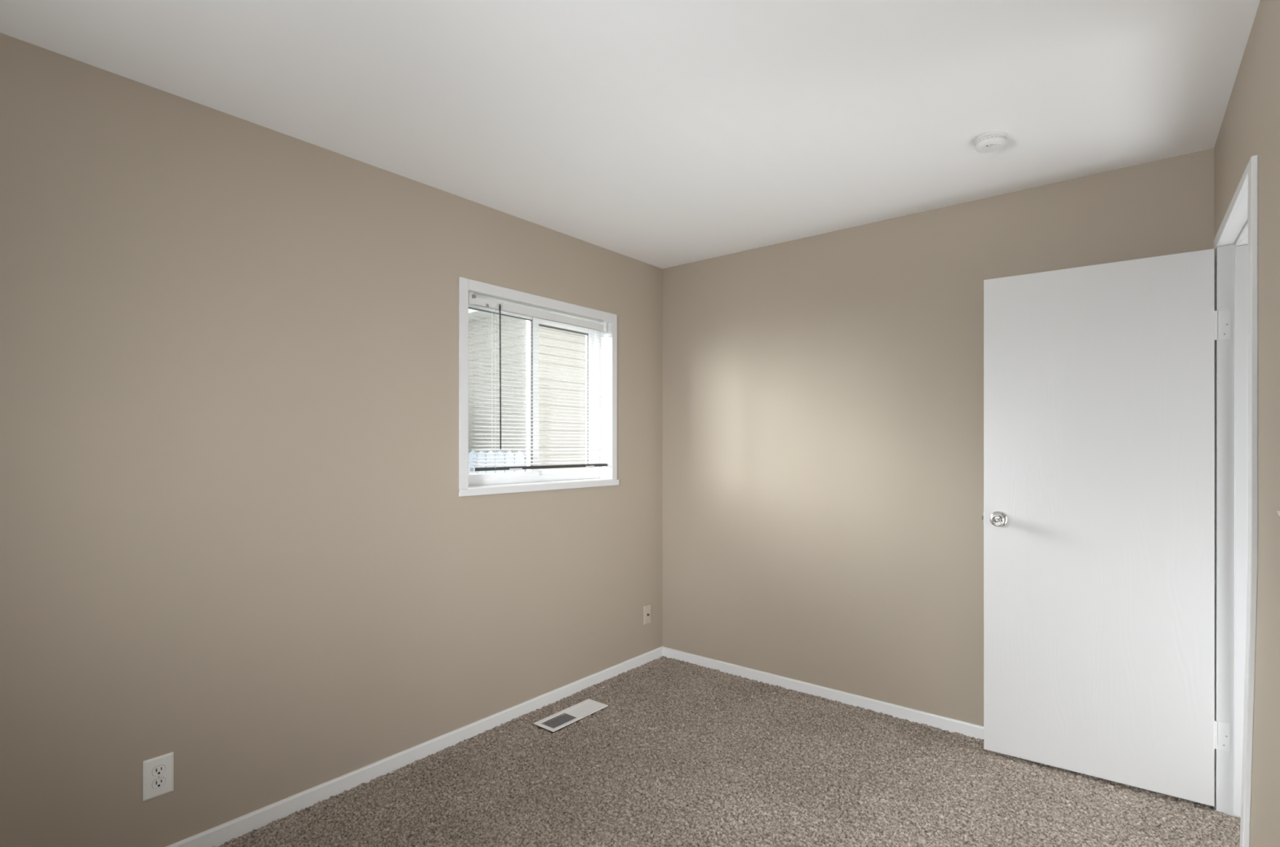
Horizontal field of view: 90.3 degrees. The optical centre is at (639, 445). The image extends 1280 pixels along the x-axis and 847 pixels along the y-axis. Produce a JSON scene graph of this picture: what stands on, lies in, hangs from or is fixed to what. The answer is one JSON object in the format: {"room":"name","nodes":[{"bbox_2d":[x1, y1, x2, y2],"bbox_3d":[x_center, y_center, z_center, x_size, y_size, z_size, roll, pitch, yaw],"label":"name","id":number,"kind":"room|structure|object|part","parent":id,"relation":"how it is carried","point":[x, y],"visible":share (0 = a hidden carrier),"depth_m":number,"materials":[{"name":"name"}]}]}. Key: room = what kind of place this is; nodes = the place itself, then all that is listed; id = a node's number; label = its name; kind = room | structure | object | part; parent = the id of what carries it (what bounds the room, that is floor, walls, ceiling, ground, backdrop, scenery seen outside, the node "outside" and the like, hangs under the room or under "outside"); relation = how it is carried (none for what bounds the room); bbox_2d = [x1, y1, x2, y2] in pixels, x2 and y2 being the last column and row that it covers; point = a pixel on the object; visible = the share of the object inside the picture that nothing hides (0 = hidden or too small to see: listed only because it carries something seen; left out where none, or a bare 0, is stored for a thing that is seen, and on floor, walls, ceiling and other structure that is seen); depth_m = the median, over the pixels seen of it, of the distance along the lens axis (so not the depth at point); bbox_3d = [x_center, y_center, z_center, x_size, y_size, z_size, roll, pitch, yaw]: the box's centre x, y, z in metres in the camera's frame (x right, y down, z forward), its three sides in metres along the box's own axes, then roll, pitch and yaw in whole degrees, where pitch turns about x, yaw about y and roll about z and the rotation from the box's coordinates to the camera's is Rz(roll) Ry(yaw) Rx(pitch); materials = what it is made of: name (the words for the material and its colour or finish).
{"room":"empty bedroom","nodes":[
{"label":"empty bedroom","id":0,"kind":"room"},
{"bbox_2d":[0,32,662,846],"bbox_3d":[-1.298,0.128,2.373,0.150,2.490,4.620,0,0,39],"label":"wall","id":1,"kind":"structure","parent":0,"point":[239,542],"depth_m":2.19,"materials":[{"name":"beige paint"}]},
{"bbox_2d":[142,752,173,801],"bbox_3d":[-1.506,1.036,1.993,0.007,0.124,0.079,0,0,39],"label":"wall outlet","id":2,"kind":"object","parent":1,"relation":"attached to","point":[157,772],"visible":1,"depth_m":1.99,"materials":[{"name":"white plastic"}]},
{"bbox_2d":[151,777,165,789],"bbox_3d":[-1.504,1.055,1.992,0.001,0.030,0.036,0,0,39],"label":"receptacle","id":3,"kind":"object","parent":2,"relation":"attached to","point":[157,783],"depth_m":1.99,"materials":[{"name":"white plastic"}]},
{"bbox_2d":[151,764,165,777],"bbox_3d":[-1.504,1.016,1.992,0.001,0.030,0.036,0,0,39],"label":"receptacle","id":4,"kind":"object","parent":2,"relation":"attached to","point":[157,771],"depth_m":1.99,"materials":[{"name":"white plastic"}]},
{"bbox_2d":[166,646,663,846],"bbox_3d":[-1.229,1.304,2.329,0.012,0.077,4.360,0,0,39],"label":"baseboard","id":5,"kind":"structure","parent":1,"relation":"attached to","point":[215,837],"depth_m":2.58,"materials":[{"name":"white paint"}]},
{"bbox_2d":[458,276,618,497],"bbox_3d":[-0.524,-0.264,3.313,0.164,0.983,1.081,0,0,39],"label":"window","id":6,"kind":"structure","parent":1,"relation":"in","point":[531,480],"depth_m":3.33,"materials":[{"name":"white paint"}]},
{"bbox_3d":[-0.688,-0.258,3.161,0.022,0.832,0.478,0,0,39],"label":"sash","id":7,"kind":"part","parent":6,"relation":"part of","materials":[{"name":"white plastic"}]},
{"bbox_3d":[-0.557,-0.281,3.303,0.002,0.774,0.004,0,0,39],"label":"pull rail","id":8,"kind":"part","parent":6,"relation":"part of","materials":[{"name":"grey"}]},
{"bbox_3d":[-0.565,-0.258,3.340,0.063,0.896,0.978,0,0,39],"label":"frame","id":9,"kind":"part","parent":6,"relation":"part of","materials":[{"name":"white plastic"}]},
{"bbox_2d":[468,292,607,471],"bbox_3d":[-0.492,-0.292,3.292,0.040,0.826,0.948,0,0,39],"label":"window blind","id":10,"kind":"object","parent":6,"relation":"attached to","point":[473,300],"visible":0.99,"depth_m":3.24,"materials":[{"name":"white plastic"}]},
{"bbox_3d":[-0.485,0.111,3.307,0.025,0.016,0.916,0,0,39],"label":"rail","id":11,"kind":"part","parent":10,"relation":"part of","materials":[{"name":"grey plastic"}]},
{"bbox_3d":[-0.528,0.194,3.310,0.163,0.008,0.982,0,0,39],"label":"sill","id":12,"kind":"part","parent":6,"relation":"part of","materials":[{"name":"white paint"}]},
{"bbox_3d":[-0.434,-0.258,3.512,0.023,0.832,0.479,0,0,39],"label":"sash","id":13,"kind":"part","parent":6,"relation":"part of","materials":[{"name":"white plastic"}]},
{"bbox_2d":[643,604,650,625],"bbox_3d":[0.049,1.034,3.897,0.017,0.113,0.069,0,0,39],"label":"cable plate","id":14,"kind":"object","parent":1,"relation":"attached to","point":[646,609],"visible":1,"depth_m":3.89,"materials":[{"name":"beige plastic"}]},
{"bbox_2d":[0,0,1260,268],"bbox_3d":[0.579,-1.167,1.542,4.090,0.100,5.700,0,0,39],"label":"ceiling","id":15,"kind":"structure","parent":0,"point":[662,134],"depth_m":2.00,"materials":[{"name":"white paint"}]},
{"bbox_2d":[973,130,1008,153],"bbox_3d":[1.274,-1.097,2.315,0.108,0.039,0.108,0,0,39],"label":"smoke detector","id":16,"kind":"object","parent":15,"relation":"attached to","point":[992,141],"visible":1,"depth_m":2.29,"materials":[{"name":"white plastic"}]},
{"bbox_2d":[218,656,1240,846],"bbox_3d":[-0.154,1.326,1.444,2.804,0.023,4.382,0,0,39],"label":"floor","id":17,"kind":"structure","parent":0,"point":[680,753],"depth_m":2.43,"materials":[{"name":"beige carpet"}]},
{"bbox_2d":[533,698,608,733],"bbox_3d":[-0.334,1.327,3.126,0.136,0.020,0.378,0,0,39],"label":"floor vent","id":18,"kind":"object","parent":17,"relation":"in","point":[578,712],"visible":1,"depth_m":3.12,"materials":[{"name":"white metal"}]},
{"bbox_2d":[662,147,1213,726],"bbox_3d":[1.235,0.128,3.213,2.720,2.490,0.120,0,0,39],"label":"wall","id":19,"kind":"structure","parent":0,"point":[823,394],"depth_m":3.23,"materials":[{"name":"beige paint"}]},
{"bbox_2d":[662,647,983,739],"bbox_3d":[1.146,1.306,3.200,2.575,0.074,0.012,0,0,39],"label":"baseboard","id":20,"kind":"structure","parent":19,"relation":"attached to","point":[966,729],"depth_m":3.30,"materials":[{"name":"white paint"}]},
{"bbox_2d":[1213,0,1279,846],"bbox_3d":[0.868,0.128,0.624,0.154,2.490,4.367,0,0,37],"label":"wall","id":21,"kind":"structure","parent":0,"point":[1250,126],"depth_m":1.53,"materials":[{"name":"beige paint"}]},
{"bbox_2d":[1213,155,1257,846],"bbox_3d":[1.905,0.283,1.959,0.166,2.120,0.943,0,0,39],"label":"door frame","id":22,"kind":"structure","parent":21,"relation":"attached to","point":[1235,243],"depth_m":2.27,"materials":[{"name":"white paint"}]},
{"bbox_2d":[982,248,1217,806],"bbox_3d":[1.789,0.296,2.534,0.762,2.019,0.155,0,0,36],"label":"door","id":23,"kind":"structure","parent":22,"relation":"attached to","point":[1098,517],"depth_m":2.50,"materials":[{"name":"white paint"}]},
{"bbox_3d":[1.507,0.312,2.683,0.066,0.066,0.059,0,0,36],"label":"knob","id":24,"kind":"part","parent":23,"relation":"part of","materials":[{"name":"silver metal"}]},
{"label":"outside","id":25,"kind":"structure","parent":0,"visible":0},
{"bbox_3d":[-12.338,1.923,20.616,39.700,0.200,70.000,0,0,39],"label":"ground","id":26,"kind":"structure","parent":25,"visible":0},
{"bbox_2d":[468,449,525,474],"bbox_3d":[-2.484,0.933,7.294,3.600,1.780,0.060,0,0,39],"label":"fence","id":27,"kind":"object","parent":26,"relation":"on","point":[471,455],"visible":0.09,"depth_m":6.43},
{"bbox_2d":[468,308,585,471],"bbox_3d":[-1.459,-0.927,13.349,5.750,5.500,7.350,0,0,39],"label":"neighbor house","id":28,"kind":"structure","parent":26,"relation":"on","point":[471,325],"depth_m":9.69,"materials":[{"name":"grey"}]}
]}

